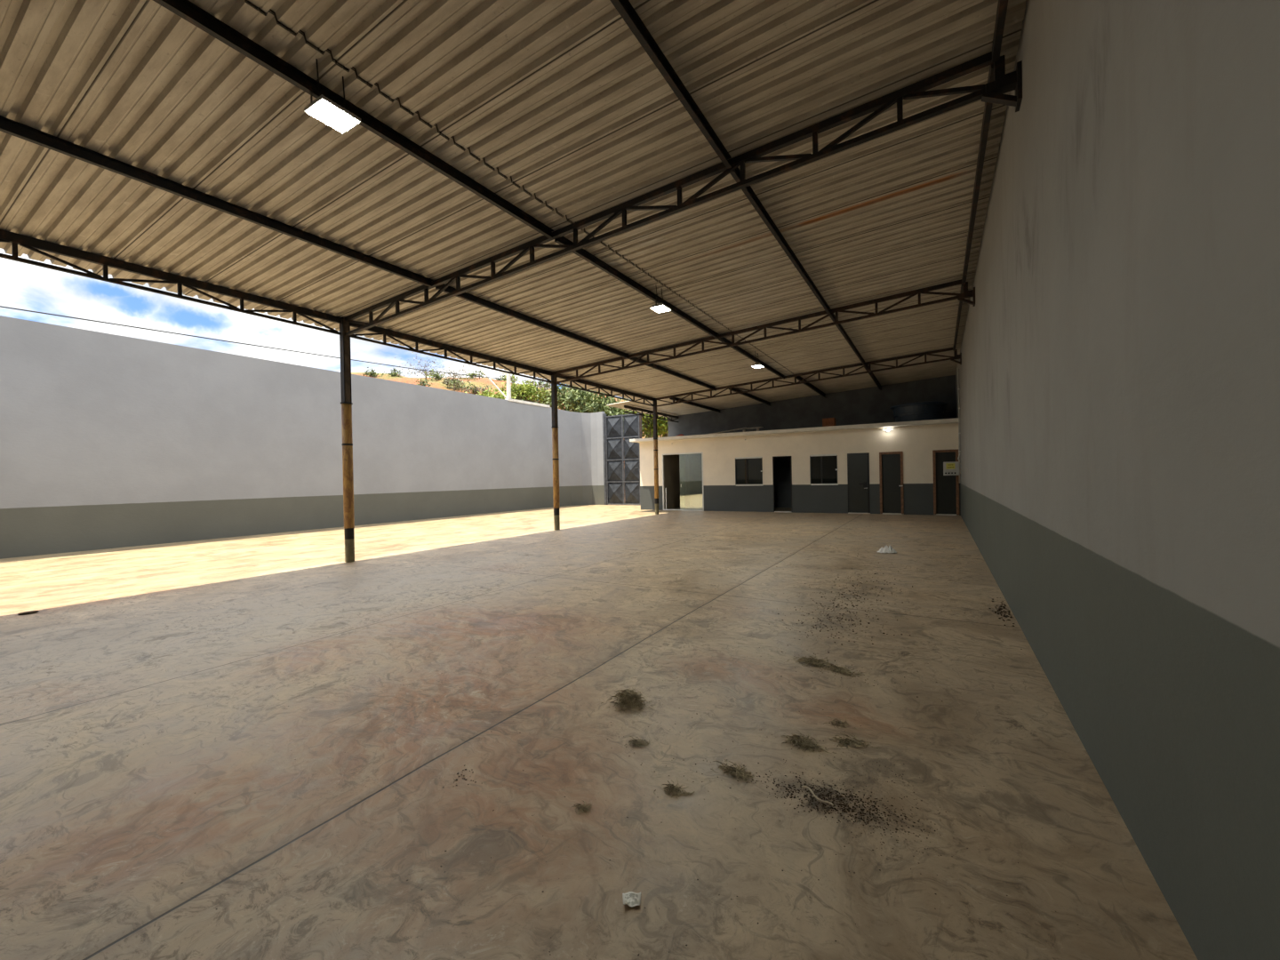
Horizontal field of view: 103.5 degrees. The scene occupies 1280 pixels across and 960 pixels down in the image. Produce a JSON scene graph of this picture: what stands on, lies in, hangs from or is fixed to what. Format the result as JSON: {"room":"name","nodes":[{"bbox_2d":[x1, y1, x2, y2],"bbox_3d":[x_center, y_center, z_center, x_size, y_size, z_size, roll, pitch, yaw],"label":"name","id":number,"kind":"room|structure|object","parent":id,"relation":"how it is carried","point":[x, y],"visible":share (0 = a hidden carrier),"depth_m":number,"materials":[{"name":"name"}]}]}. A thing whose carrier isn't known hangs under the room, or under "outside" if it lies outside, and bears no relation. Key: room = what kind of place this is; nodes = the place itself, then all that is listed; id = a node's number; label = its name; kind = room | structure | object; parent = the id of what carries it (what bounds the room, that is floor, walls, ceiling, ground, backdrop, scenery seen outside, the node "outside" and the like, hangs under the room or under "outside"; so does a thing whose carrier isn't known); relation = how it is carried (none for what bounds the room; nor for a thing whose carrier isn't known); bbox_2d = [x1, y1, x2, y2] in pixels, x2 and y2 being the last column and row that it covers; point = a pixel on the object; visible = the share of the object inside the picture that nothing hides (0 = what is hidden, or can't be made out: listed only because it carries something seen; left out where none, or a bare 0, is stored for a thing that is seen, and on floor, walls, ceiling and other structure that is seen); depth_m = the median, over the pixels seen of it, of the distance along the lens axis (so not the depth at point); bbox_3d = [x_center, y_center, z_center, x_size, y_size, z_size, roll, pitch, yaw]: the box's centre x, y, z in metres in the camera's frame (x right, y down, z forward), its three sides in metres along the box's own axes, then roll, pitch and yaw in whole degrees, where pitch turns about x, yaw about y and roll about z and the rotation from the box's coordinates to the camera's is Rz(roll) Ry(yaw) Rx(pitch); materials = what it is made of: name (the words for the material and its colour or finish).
{"room":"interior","nodes":[
{"label":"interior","id":0,"kind":"room"},
{"bbox_2d":[0,315,604,559],"bbox_3d":[-8.746,-1.030,17.078,1.780,5.100,24.180,-1,0,31],"label":"wall","id":1,"kind":"structure","parent":0,"point":[108,441],"depth_m":13.92,"materials":[{"name":"paint"}]},
{"bbox_2d":[504,398,549,407],"bbox_3d":[-5.401,-3.707,24.388,0.235,0.120,2.850,-1,0,31],"label":"trim","id":2,"kind":"structure","parent":1,"relation":"attached to","point":[508,399],"depth_m":24.17,"materials":[{"name":"white paint"}]},
{"bbox_2d":[0,0,1026,400],"bbox_3d":[-0.222,-3.348,9.011,10.720,0.646,18.600,-1,0,31],"label":"ceiling","id":3,"kind":"structure","parent":0,"point":[556,108],"depth_m":5.24,"materials":[{"name":"metal"}]},
{"bbox_2d":[304,58,360,133],"bbox_3d":[-2.433,-3.069,3.992,0.260,0.405,0.340,-1,0,31],"label":"floodlight","id":4,"kind":"object","parent":3,"relation":"hanging from","point":[323,108],"visible":1,"depth_m":3.95,"materials":[{"name":"grey plastic"}]},
{"bbox_2d":[649,286,671,312],"bbox_3d":[0.353,-3.151,8.722,0.260,0.405,0.340,-1,0,31],"label":"floodlight","id":5,"kind":"object","parent":3,"relation":"hanging from","point":[659,308],"visible":1,"depth_m":8.65,"materials":[{"name":"white metal"}]},
{"bbox_2d":[751,351,764,367],"bbox_3d":[3.148,-3.232,13.505,0.260,0.404,0.340,-1,0,31],"label":"floodlight","id":6,"kind":"object","parent":3,"relation":"hanging from","point":[755,365],"visible":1,"depth_m":13.42,"materials":[{"name":"white metal"}]},
{"bbox_2d":[0,504,1197,959],"bbox_3d":[-1.518,1.477,13.398,17.740,0.150,24.900,-1,0,31],"label":"floor","id":7,"kind":"structure","parent":0,"point":[174,650],"depth_m":2.66,"materials":[{"name":"concrete"}]},
{"bbox_2d":[18,610,39,615],"bbox_3d":[-7.106,1.541,5.861,0.101,0.022,0.166,-1,0,31],"label":"stone","id":8,"kind":"object","parent":7,"relation":"on","point":[29,612],"visible":1,"depth_m":5.84,"materials":[{"name":"stone"}]},
{"bbox_2d":[339,316,354,562],"bbox_3d":[-5.362,-0.730,9.240,0.200,4.461,0.200,-1,0,-25],"label":"steel post","id":9,"kind":"object","parent":7,"relation":"on","point":[346,403],"visible":0.98,"depth_m":9.18,"materials":[{"name":"black metal"}]},
{"bbox_2d":[0,229,340,335],"bbox_3d":[-7.172,-2.750,6.264,0.060,0.315,6.755,-1,0,31],"label":"truss","id":10,"kind":"object","parent":9,"relation":"attached to","point":[35,244],"visible":1,"depth_m":6.97,"materials":[{"name":"metal"}]},
{"bbox_2d":[350,320,552,383],"bbox_3d":[-3.935,-2.845,11.758,0.060,0.315,5.700,-1,0,31],"label":"truss","id":11,"kind":"object","parent":9,"relation":"attached to","point":[379,331],"visible":0.98,"depth_m":11.13,"materials":[{"name":"metal"}]},
{"bbox_2d":[551,371,559,529],"bbox_3d":[-2.393,-0.817,14.280,0.200,4.461,0.200,-1,0,-25],"label":"steel post","id":12,"kind":"object","parent":7,"relation":"on","point":[554,387],"visible":1,"depth_m":14.22,"materials":[{"name":"black metal"}]},
{"bbox_2d":[557,375,654,406],"bbox_3d":[-0.949,-2.933,16.828,0.060,0.315,5.770,-1,0,31],"label":"truss","id":13,"kind":"object","parent":12,"relation":"attached to","point":[582,381],"visible":0.91,"depth_m":16.53,"materials":[{"name":"metal"}]},
{"bbox_2d":[572,800,591,815],"bbox_3d":[-0.261,1.431,2.209,0.091,0.022,0.082,-1,0,14],"label":"clump","id":14,"kind":"object","parent":7,"relation":"on","point":[580,806],"visible":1,"depth_m":2.20,"materials":[{"name":"plant"}]},
{"bbox_2d":[127,557,1078,957],"bbox_3d":[0.813,1.393,5.962,5.979,0.019,11.214,-1,0,31],"label":"crumbs","id":15,"kind":"object","parent":7,"relation":"on","point":[999,609],"visible":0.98,"depth_m":2.28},
{"bbox_2d":[801,785,833,806],"bbox_3d":[0.779,1.400,2.231,0.033,0.021,0.162,-1,0,-34],"label":"twig","id":16,"kind":"object","parent":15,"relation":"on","point":[803,787],"visible":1,"depth_m":2.22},
{"bbox_2d":[602,413,607,504],"bbox_3d":[-1.846,-1.100,26.877,0.120,4.860,0.170,-1,0,31],"label":"gate post","id":17,"kind":"object","parent":7,"relation":"on","point":[604,414],"visible":0.79,"depth_m":26.80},
{"bbox_2d":[605,413,640,504],"bbox_3d":[-0.915,-1.062,26.239,2.100,4.685,0.206,-1,0,31],"label":"metal gate","id":18,"kind":"object","parent":17,"relation":"attached to","point":[622,455],"visible":0.95,"depth_m":26.27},
{"bbox_2d":[600,688,655,712],"bbox_3d":[-0.057,1.385,3.220,0.341,0.094,0.264,-1,0,23],"label":"clump","id":19,"kind":"object","parent":7,"relation":"on","point":[628,697],"visible":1,"depth_m":3.20,"materials":[{"name":"plant"}]},
{"bbox_2d":[622,891,640,907],"bbox_3d":[-0.029,1.432,1.724,0.065,0.016,0.058,-1,0,0],"label":"wrapper","id":20,"kind":"object","parent":7,"relation":"on","point":[631,899],"visible":1,"depth_m":1.73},
{"bbox_2d":[624,736,649,747],"bbox_3d":[-0.014,1.419,2.740,0.138,0.030,0.094,-1,0,7],"label":"clump","id":21,"kind":"object","parent":7,"relation":"on","point":[636,741],"visible":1,"depth_m":2.73,"materials":[{"name":"plant"}]},
{"bbox_2d":[639,412,642,438],"bbox_3d":[0.074,-1.071,25.752,0.070,4.740,0.120,-1,0,31],"label":"gate post","id":22,"kind":"object","parent":7,"relation":"on","point":[640,417],"visible":0.21,"depth_m":25.70,"materials":[{"name":"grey metal"}]},
{"bbox_2d":[652,398,658,514],"bbox_3d":[0.611,-0.905,19.380,0.200,4.461,0.200,-1,0,-25],"label":"steel post","id":23,"kind":"object","parent":7,"relation":"on","point":[654,403],"visible":1,"depth_m":19.32,"materials":[{"name":"black metal"}]},
{"bbox_2d":[653,778,694,798],"bbox_3d":[0.156,1.417,2.318,0.168,0.033,0.124,-1,0,31],"label":"clump","id":24,"kind":"object","parent":7,"relation":"on","point":[671,788],"visible":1,"depth_m":2.31,"materials":[{"name":"plant"}]},
{"bbox_2d":[712,759,754,783],"bbox_3d":[0.473,1.409,2.454,0.246,0.035,0.140,-1,0,31],"label":"clump","id":25,"kind":"object","parent":7,"relation":"on","point":[738,771],"visible":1,"depth_m":2.45,"materials":[{"name":"plant"}]},
{"bbox_2d":[780,729,836,753],"bbox_3d":[0.883,1.390,2.679,0.148,0.054,0.279,-1,0,-38],"label":"clump","id":26,"kind":"object","parent":7,"relation":"on","point":[804,741],"visible":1,"depth_m":2.69,"materials":[{"name":"plant"}]},
{"bbox_2d":[786,655,839,670],"bbox_3d":[1.313,1.375,3.844,0.370,0.054,0.232,-1,0,31],"label":"clump","id":27,"kind":"object","parent":7,"relation":"on","point":[814,661],"visible":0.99,"depth_m":3.83,"materials":[{"name":"plant"}]},
{"bbox_2d":[820,664,865,677],"bbox_3d":[1.464,1.380,3.698,0.166,0.041,0.304,-1,0,-39],"label":"clump","id":28,"kind":"object","parent":7,"relation":"on","point":[841,668],"visible":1,"depth_m":3.66,"materials":[{"name":"plant"}]},
{"bbox_2d":[823,716,863,729],"bbox_3d":[1.167,1.396,2.897,0.210,0.028,0.116,-1,0,31],"label":"clump","id":29,"kind":"object","parent":7,"relation":"on","point":[838,723],"visible":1,"depth_m":2.91,"materials":[{"name":"plant"}]},
{"bbox_2d":[827,734,879,750],"bbox_3d":[1.145,1.395,2.715,0.227,0.034,0.161,-1,0,-7],"label":"clump","id":30,"kind":"object","parent":7,"relation":"on","point":[849,741],"visible":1,"depth_m":2.69,"materials":[{"name":"plant"}]},
{"bbox_2d":[877,544,896,552],"bbox_3d":[4.463,1.235,9.116,0.341,0.142,0.262,-1,0,13],"label":"plastic bag","id":31,"kind":"object","parent":7,"relation":"on","point":[885,549],"visible":1,"depth_m":9.05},
{"bbox_2d":[664,454,689,509],"bbox_3d":[1.667,-0.217,23.221,0.100,3.000,2.690,-1,0,31],"label":"doorway","id":32,"kind":"structure","parent":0,"point":[677,496],"depth_m":23.17,"materials":[{"name":"beige paint"}]},
{"bbox_2d":[606,344,960,417],"bbox_3d":[5.166,-3.493,19.606,12.190,0.708,5.273,-1,0,31],"label":"ceiling","id":33,"kind":"structure","parent":0,"point":[948,367],"depth_m":19.07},
{"bbox_2d":[629,417,958,442],"bbox_3d":[5.658,-1.839,20.465,12.260,0.120,3.340,-1,0,31],"label":"roof slab","id":34,"kind":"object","parent":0,"point":[943,420],"depth_m":18.30,"materials":[{"name":"white paint"}]},
{"bbox_2d":[705,427,746,434],"bbox_3d":[3.389,-2.018,21.416,2.236,0.315,0.220,-1,0,15],"label":"wooden board","id":35,"kind":"object","parent":34,"relation":"on","point":[743,428],"visible":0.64,"depth_m":21.25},
{"bbox_2d":[740,426,763,431],"bbox_3d":[4.771,-2.067,21.645,1.001,0.358,0.220,-1,0,31],"label":"board","id":36,"kind":"object","parent":34,"relation":"on","point":[757,428],"visible":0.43,"depth_m":21.50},
{"bbox_2d":[822,417,835,426],"bbox_3d":[7.181,-2.126,19.145,0.440,0.410,0.360,-1,0,31],"label":"brick block","id":37,"kind":"object","parent":34,"relation":"on","point":[829,421],"visible":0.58,"depth_m":19.00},
{"bbox_2d":[889,401,947,422],"bbox_3d":[10.017,-2.377,18.144,1.820,0.805,1.820,-1,0,31],"label":"water tank","id":38,"kind":"object","parent":34,"relation":"on","point":[916,411],"visible":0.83,"depth_m":17.48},
{"bbox_2d":[639,423,960,515],"bbox_3d":[5.228,-0.264,19.475,12.040,3.000,0.150,-1,0,31],"label":"wall","id":39,"kind":"structure","parent":0,"point":[917,444],"depth_m":18.79,"materials":[{"name":"paint"}]},
{"bbox_2d":[662,451,703,511],"bbox_3d":[1.821,0.070,21.446,1.920,2.440,0.102,-1,0,31],"label":"door frame","id":40,"kind":"structure","parent":39,"relation":"in","point":[663,454],"depth_m":21.64,"materials":[{"name":"white metal"}]},
{"bbox_2d":[735,456,763,486],"bbox_3d":[4.310,-0.342,19.939,1.130,1.135,0.120,-1,0,31],"label":"window","id":41,"kind":"structure","parent":39,"relation":"in","point":[748,470],"depth_m":19.95,"materials":[{"name":"glass"}]},
{"bbox_2d":[772,456,791,511],"bbox_3d":[5.632,0.157,19.598,0.720,2.140,0.800,-1,0,31],"label":"door frame","id":42,"kind":"structure","parent":39,"relation":"in","point":[777,456],"depth_m":19.43,"materials":[{"name":"black metal"}]},
{"bbox_2d":[809,454,838,485],"bbox_3d":[6.748,-0.376,18.502,0.970,1.125,0.120,-1,0,31],"label":"window","id":43,"kind":"structure","parent":39,"relation":"in","point":[823,468],"depth_m":18.51,"materials":[{"name":"glass"}]},
{"bbox_2d":[847,452,870,513],"bbox_3d":[7.763,0.120,17.917,0.720,2.150,0.172,-1,0,31],"label":"door","id":44,"kind":"structure","parent":39,"relation":"in","point":[858,464],"depth_m":17.92,"materials":[{"name":"black metal"}]},
{"bbox_2d":[881,427,895,431],"bbox_3d":[8.512,-1.716,17.307,0.410,0.120,0.209,-1,0,31],"label":"wall lamp","id":45,"kind":"object","parent":39,"relation":"attached to","point":[886,429],"visible":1,"depth_m":17.33,"materials":[{"name":"white metal"}]},
{"bbox_2d":[879,451,903,514],"bbox_3d":[8.674,0.106,17.404,0.730,2.150,0.211,-1,0,31],"label":"door","id":46,"kind":"structure","parent":39,"relation":"in","point":[891,463],"depth_m":17.45,"materials":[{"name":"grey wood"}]},
{"bbox_2d":[932,448,959,515],"bbox_3d":[10.067,0.083,16.607,0.720,2.150,0.170,-1,0,31],"label":"door","id":47,"kind":"structure","parent":39,"relation":"in","point":[946,488],"depth_m":16.66,"materials":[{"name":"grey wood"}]},
{"bbox_2d":[667,375,956,507],"bbox_3d":[6.652,-1.407,21.942,12.060,5.200,0.200,-1,0,31],"label":"wall","id":48,"kind":"structure","parent":0,"point":[868,405],"depth_m":21.65,"materials":[{"name":"paint"}]},
{"bbox_2d":[624,405,679,422],"bbox_3d":[0.620,-2.918,22.503,0.060,0.303,4.890,-1,0,31],"label":"truss","id":49,"kind":"object","parent":48,"relation":"attached to","point":[633,408],"visible":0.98,"depth_m":22.07,"materials":[{"name":"metal"}]},
{"bbox_2d":[955,0,1279,959],"bbox_3d":[5.836,-1.663,8.489,0.200,5.900,24.200,-1,0,31],"label":"wall","id":50,"kind":"structure","parent":0,"point":[1119,370],"depth_m":1.74,"materials":[{"name":"paint"}]},
{"bbox_2d":[344,51,1022,335],"bbox_3d":[-1.097,-3.126,6.686,9.871,0.850,0.180,-1,0,31],"label":"roof truss","id":51,"kind":"object","parent":50,"relation":"attached to","point":[992,92],"visible":0.99,"depth_m":5.34,"materials":[{"name":"metal"}]},
{"bbox_2d":[0,115,433,287],"bbox_3d":[-4.981,-3.027,4.986,0.050,0.110,6.805,-1,0,31],"label":"beam","id":52,"kind":"structure","parent":51,"relation":"attached to","point":[7,125],"depth_m":5.31,"materials":[{"name":"metal"}]},
{"bbox_2d":[152,0,554,239],"bbox_3d":[-2.881,-3.192,3.746,0.050,0.110,6.805,-1,0,31],"label":"beam","id":53,"kind":"structure","parent":51,"relation":"attached to","point":[187,10],"depth_m":4.21,"materials":[{"name":"metal"}]},
{"bbox_2d":[435,283,629,359],"bbox_3d":[-1.752,-3.122,10.467,0.050,0.110,5.780,-1,0,31],"label":"beam","id":54,"kind":"structure","parent":51,"relation":"attached to","point":[468,297],"depth_m":9.80,"materials":[{"name":"metal"}]},
{"bbox_2d":[554,236,718,339],"bbox_3d":[0.348,-3.287,9.228,0.050,0.110,5.780,-1,0,31],"label":"beam","id":55,"kind":"structure","parent":51,"relation":"attached to","point":[582,253],"depth_m":8.36,"materials":[{"name":"metal"}]},
{"bbox_2d":[609,0,731,168],"bbox_3d":[-0.765,-3.358,2.497,0.050,0.110,6.805,-1,0,31],"label":"beam","id":56,"kind":"structure","parent":51,"relation":"attached to","point":[624,8],"depth_m":4.20,"materials":[{"name":"metal"}]},
{"bbox_2d":[729,167,830,314],"bbox_3d":[2.464,-3.453,7.978,0.050,0.110,5.780,-1,0,31],"label":"beam","id":57,"kind":"structure","parent":51,"relation":"attached to","point":[748,192],"depth_m":7.09,"materials":[{"name":"metal"}]},
{"bbox_2d":[961,64,994,284],"bbox_3d":[4.486,-3.611,6.784,0.050,0.110,5.780,-1,0,31],"label":"beam","id":58,"kind":"structure","parent":51,"relation":"attached to","point":[988,108],"depth_m":5.79,"materials":[{"name":"metal"}]},
{"bbox_2d":[992,0,1007,63],"bbox_3d":[1.257,-3.517,1.303,0.050,0.110,6.805,-1,0,31],"label":"beam","id":59,"kind":"structure","parent":51,"relation":"attached to","point":[1002,5],"depth_m":3.94,"materials":[{"name":"metal"}]},
{"bbox_2d":[554,279,975,383],"bbox_3d":[1.872,-3.212,11.726,9.871,0.850,0.180,-1,0,31],"label":"roof truss","id":60,"kind":"object","parent":50,"relation":"attached to","point":[961,297],"visible":1,"depth_m":10.86,"materials":[{"name":"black metal"}]},
{"bbox_2d":[629,357,716,391],"bbox_3d":[1.235,-3.209,15.537,0.050,0.110,5.850,-1,0,31],"label":"beam","id":61,"kind":"structure","parent":60,"relation":"attached to","point":[640,361],"depth_m":15.21,"materials":[{"name":"metal"}]},
{"bbox_2d":[718,336,784,379],"bbox_3d":[3.334,-3.374,14.298,0.050,0.110,5.850,-1,0,31],"label":"beam","id":62,"kind":"structure","parent":60,"relation":"attached to","point":[738,348],"depth_m":13.82,"materials":[{"name":"metal"}]},
{"bbox_2d":[829,313,865,365],"bbox_3d":[5.451,-3.540,13.048,0.050,0.110,5.850,-1,0,31],"label":"beam","id":63,"kind":"structure","parent":60,"relation":"attached to","point":[839,326],"depth_m":12.66,"materials":[{"name":"metal"}]},
{"bbox_2d":[952,284,963,351],"bbox_3d":[7.473,-3.698,11.854,0.050,0.110,5.850,-1,0,31],"label":"beam","id":64,"kind":"structure","parent":60,"relation":"attached to","point":[962,285],"depth_m":11.50,"materials":[{"name":"metal"}]},
{"bbox_2d":[656,347,961,407],"bbox_3d":[4.876,-3.300,16.826,9.871,0.850,0.180,-1,0,31],"label":"roof truss","id":65,"kind":"object","parent":50,"relation":"attached to","point":[929,353],"visible":0.99,"depth_m":16.23,"materials":[{"name":"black metal"}]},
{"bbox_2d":[669,397,719,412],"bbox_3d":[2.450,-3.157,21.282,0.070,0.130,5.140,-1,0,31],"label":"beam","id":66,"kind":"structure","parent":65,"relation":"attached to","point":[693,404],"depth_m":21.29,"materials":[{"name":"metal"}]},
{"bbox_2d":[728,387,770,405],"bbox_3d":[4.472,-3.315,20.088,0.070,0.130,5.140,-1,0,31],"label":"beam","id":67,"kind":"structure","parent":65,"relation":"attached to","point":[748,395],"depth_m":20.07,"materials":[{"name":"metal"}]},
{"bbox_2d":[796,376,826,397],"bbox_3d":[6.477,-3.472,18.904,0.070,0.130,5.140,-1,0,31],"label":"beam","id":68,"kind":"structure","parent":65,"relation":"attached to","point":[799,378],"depth_m":18.87,"materials":[{"name":"metal"}]},
{"bbox_2d":[864,365,881,390],"bbox_3d":[8.275,-3.613,17.843,0.070,0.130,5.140,-1,0,31],"label":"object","id":69,"kind":"structure","parent":65,"relation":"attached to","point":[866,367],"depth_m":17.81,"materials":[{"name":"metal"}]},
{"bbox_2d":[943,461,960,475],"bbox_3d":[9.791,-0.357,15.827,0.469,0.430,0.260,-1,0,31],"label":"meter box","id":70,"kind":"object","parent":50,"relation":"attached to","point":[952,468],"visible":1,"depth_m":15.73,"materials":[{"name":"grey plastic"}]},
{"label":"outside","id":71,"kind":"structure","parent":0,"visible":0},
{"bbox_3d":[-37.467,2.474,15.149,160.000,0.430,68.000,-1,0,31],"label":"ground","id":72,"kind":"structure","parent":71,"visible":0},
{"bbox_2d":[474,361,517,398],"bbox_3d":[-7.995,-2.478,28.933,2.722,8.430,0.331,-1,0,-13],"label":"utility pole","id":73,"kind":"object","parent":72,"relation":"on","point":[508,387],"visible":0.17,"depth_m":28.92,"materials":[{"name":"white paint"}]},
{"bbox_2d":[0,305,506,379],"bbox_3d":[-16.131,-4.921,15.958,0.723,1.258,31.264,-1,0,32],"label":"overhead wire","id":74,"kind":"object","parent":73,"relation":"attached to","point":[0,306],"visible":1,"depth_m":17.59,"materials":[{"name":"black metal"}]},
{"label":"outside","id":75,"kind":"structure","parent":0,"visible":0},
{"bbox_2d":[351,372,662,438],"bbox_3d":[-27.446,-5.263,67.436,104.386,14.506,126.697,-1,0,31],"label":"hill","id":76,"kind":"structure","parent":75,"point":[437,384],"depth_m":52.46,"materials":[{"name":"orange soil"}]},
{"bbox_2d":[362,366,381,376],"bbox_3d":[-29.026,-11.479,54.889,2.767,1.480,1.753,-1,0,31],"label":"shrub","id":77,"kind":"object","parent":76,"relation":"on","point":[372,373],"visible":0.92,"depth_m":54.68,"materials":[{"name":"green plant"}]},
{"bbox_2d":[381,368,404,377],"bbox_3d":[-26.794,-11.578,54.865,2.317,1.572,1.983,-1,0,31],"label":"shrub","id":78,"kind":"object","parent":76,"relation":"on","point":[396,373],"visible":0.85,"depth_m":54.61,"materials":[{"name":"green plant"}]},
{"bbox_2d":[415,378,432,387],"bbox_3d":[-20.415,-8.991,47.135,1.630,1.294,1.970,-1,0,31],"label":"shrub","id":79,"kind":"object","parent":76,"relation":"on","point":[423,383],"visible":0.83,"depth_m":47.16,"materials":[{"name":"green plant"}]},
{"bbox_2d":[394,352,461,380],"bbox_3d":[-23.011,-12.087,55.160,6.780,3.423,6.350,-1,0,5],"label":"tree","id":80,"kind":"object","parent":76,"relation":"on","point":[426,366],"visible":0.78,"depth_m":55.00,"materials":[{"name":"green plant"}]},
{"bbox_2d":[429,373,444,380],"bbox_3d":[-21.473,-10.801,53.073,1.294,1.006,1.442,-1,0,13],"label":"shrub","id":81,"kind":"object","parent":76,"relation":"on","point":[436,376],"visible":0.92,"depth_m":52.82,"materials":[{"name":"green plant"}]},
{"bbox_2d":[424,368,449,380],"bbox_3d":[-22.067,-11.384,54.762,2.095,1.343,2.281,-1,0,1],"label":"shrub","id":82,"kind":"object","parent":76,"relation":"on","point":[432,372],"visible":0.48,"depth_m":54.50,"materials":[{"name":"green plant"}]},
{"bbox_2d":[440,376,452,387],"bbox_3d":[-19.082,-9.689,49.928,1.046,1.094,1.288,-1,0,12],"label":"shrub","id":83,"kind":"object","parent":76,"relation":"on","point":[446,382],"visible":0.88,"depth_m":49.68,"materials":[{"name":"green plant"}]},
{"bbox_2d":[443,378,466,390],"bbox_3d":[-18.202,-9.396,49.455,2.137,1.321,1.976,-1,0,3],"label":"shrub","id":84,"kind":"object","parent":76,"relation":"on","point":[452,382],"visible":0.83,"depth_m":49.34,"materials":[{"name":"green plant"}]},
{"bbox_2d":[435,357,479,379],"bbox_3d":[-20.685,-12.190,56.218,5.538,3.155,4.866,-1,0,-17],"label":"tree","id":85,"kind":"object","parent":76,"relation":"on","point":[465,371],"visible":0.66,"depth_m":56.04,"materials":[{"name":"green plant"}]},
{"bbox_2d":[448,375,471,388],"bbox_3d":[-17.838,-9.687,49.844,2.555,1.517,1.765,-1,0,31],"label":"shrub","id":86,"kind":"object","parent":76,"relation":"on","point":[462,383],"visible":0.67,"depth_m":49.71,"materials":[{"name":"green plant"}]},
{"bbox_2d":[453,381,481,393],"bbox_3d":[-16.371,-8.670,48.387,2.834,1.607,2.061,-1,0,-28],"label":"shrub","id":87,"kind":"object","parent":76,"relation":"on","point":[463,386],"visible":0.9,"depth_m":48.37,"materials":[{"name":"green plant"}]},
{"bbox_2d":[466,368,484,379],"bbox_3d":[-18.347,-11.804,56.388,2.179,1.428,1.604,-1,0,-15],"label":"shrub","id":88,"kind":"object","parent":76,"relation":"on","point":[479,372],"visible":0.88,"depth_m":56.38,"materials":[{"name":"green plant"}]},
{"bbox_2d":[469,384,481,394],"bbox_3d":[-16.097,-8.807,49.206,1.433,1.152,1.335,-1,0,31],"label":"shrub","id":89,"kind":"object","parent":76,"relation":"on","point":[476,388],"visible":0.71,"depth_m":49.08,"materials":[{"name":"green plant"}]},
{"bbox_2d":[474,384,494,393],"bbox_3d":[-15.089,-8.755,48.743,1.682,1.835,1.821,-1,0,-26],"label":"shrub","id":90,"kind":"object","parent":76,"relation":"on","point":[483,389],"visible":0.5,"depth_m":48.78,"materials":[{"name":"green plant"}]},
{"bbox_2d":[480,388,496,395],"bbox_3d":[-13.880,-7.973,47.623,2.623,1.587,1.829,-1,0,31],"label":"shrub","id":91,"kind":"object","parent":76,"relation":"on","point":[489,388],"visible":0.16,"depth_m":47.78,"materials":[{"name":"green plant"}]},
{"bbox_2d":[464,387,515,399],"bbox_3d":[-13.481,-7.258,45.819,5.454,2.669,5.110,-1,0,31],"label":"bush","id":92,"kind":"object","parent":76,"relation":"on","point":[490,395],"visible":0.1,"depth_m":45.38,"materials":[{"name":"green plant"}]},
{"bbox_2d":[492,374,506,381],"bbox_3d":[-15.822,-11.478,58.080,1.968,1.173,2.160,-1,0,18],"label":"shrub","id":93,"kind":"object","parent":76,"relation":"on","point":[504,374],"visible":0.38,"depth_m":57.73,"materials":[{"name":"green plant"}]},
{"bbox_2d":[499,373,519,384],"bbox_3d":[-14.196,-11.369,56.159,2.051,1.801,2.998,-1,0,31],"label":"shrub","id":94,"kind":"object","parent":76,"relation":"on","point":[511,377],"visible":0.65,"depth_m":55.70,"materials":[{"name":"green plant"}]},
{"bbox_2d":[496,378,542,400],"bbox_3d":[-11.700,-8.590,48.728,4.194,2.519,4.524,-1,0,-27],"label":"bush","id":95,"kind":"object","parent":76,"relation":"on","point":[524,391],"visible":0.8,"depth_m":48.30,"materials":[{"name":"green plant"}]},
{"bbox_2d":[531,387,551,403],"bbox_3d":[-9.449,-8.137,48.911,2.357,1.603,2.610,-1,0,-32],"label":"bush","id":96,"kind":"object","parent":76,"relation":"on","point":[542,388],"visible":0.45,"depth_m":48.49,"materials":[{"name":"green plant"}]},
{"bbox_2d":[537,382,551,391],"bbox_3d":[-10.094,-9.892,53.748,1.862,1.290,2.248,-1,0,-41],"label":"shrub","id":97,"kind":"object","parent":76,"relation":"on","point":[540,386],"visible":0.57,"depth_m":53.62,"materials":[{"name":"green plant"}]},
{"bbox_2d":[534,382,598,412],"bbox_3d":[-4.691,-4.333,37.767,5.532,7.321,6.231,-1,0,31],"label":"leafy tree","id":98,"kind":"object","parent":76,"relation":"on","point":[567,399],"visible":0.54,"depth_m":36.60,"materials":[{"name":"green plant"}]},
{"bbox_2d":[566,387,626,415],"bbox_3d":[-2.844,-3.264,35.766,4.817,7.258,5.904,-1,0,-45],"label":"leafy tree","id":99,"kind":"object","parent":76,"relation":"on","point":[590,406],"visible":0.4,"depth_m":34.53,"materials":[{"name":"green plant"}]},
{"bbox_2d":[599,398,652,480],"bbox_3d":[-0.978,-2.482,34.026,5.018,6.632,6.053,-1,0,31],"label":"leafy tree","id":100,"kind":"object","parent":76,"relation":"on","point":[615,412],"visible":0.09,"depth_m":33.14,"materials":[{"name":"green plant"}]},
{"bbox_2d":[623,399,668,438],"bbox_3d":[1.122,-2.658,32.965,5.159,7.102,6.069,-1,0,31],"label":"leafy tree","id":101,"kind":"object","parent":76,"relation":"on","point":[649,428],"visible":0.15,"depth_m":32.93,"materials":[{"name":"green plant"}]},
{"bbox_2d":[641,414,668,437],"bbox_3d":[2.810,-2.843,32.676,5.861,7.246,6.901,-1,0,31],"label":"leafy tree","id":102,"kind":"object","parent":76,"relation":"on","point":[663,422],"visible":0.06,"depth_m":32.30,"materials":[{"name":"green plant"}]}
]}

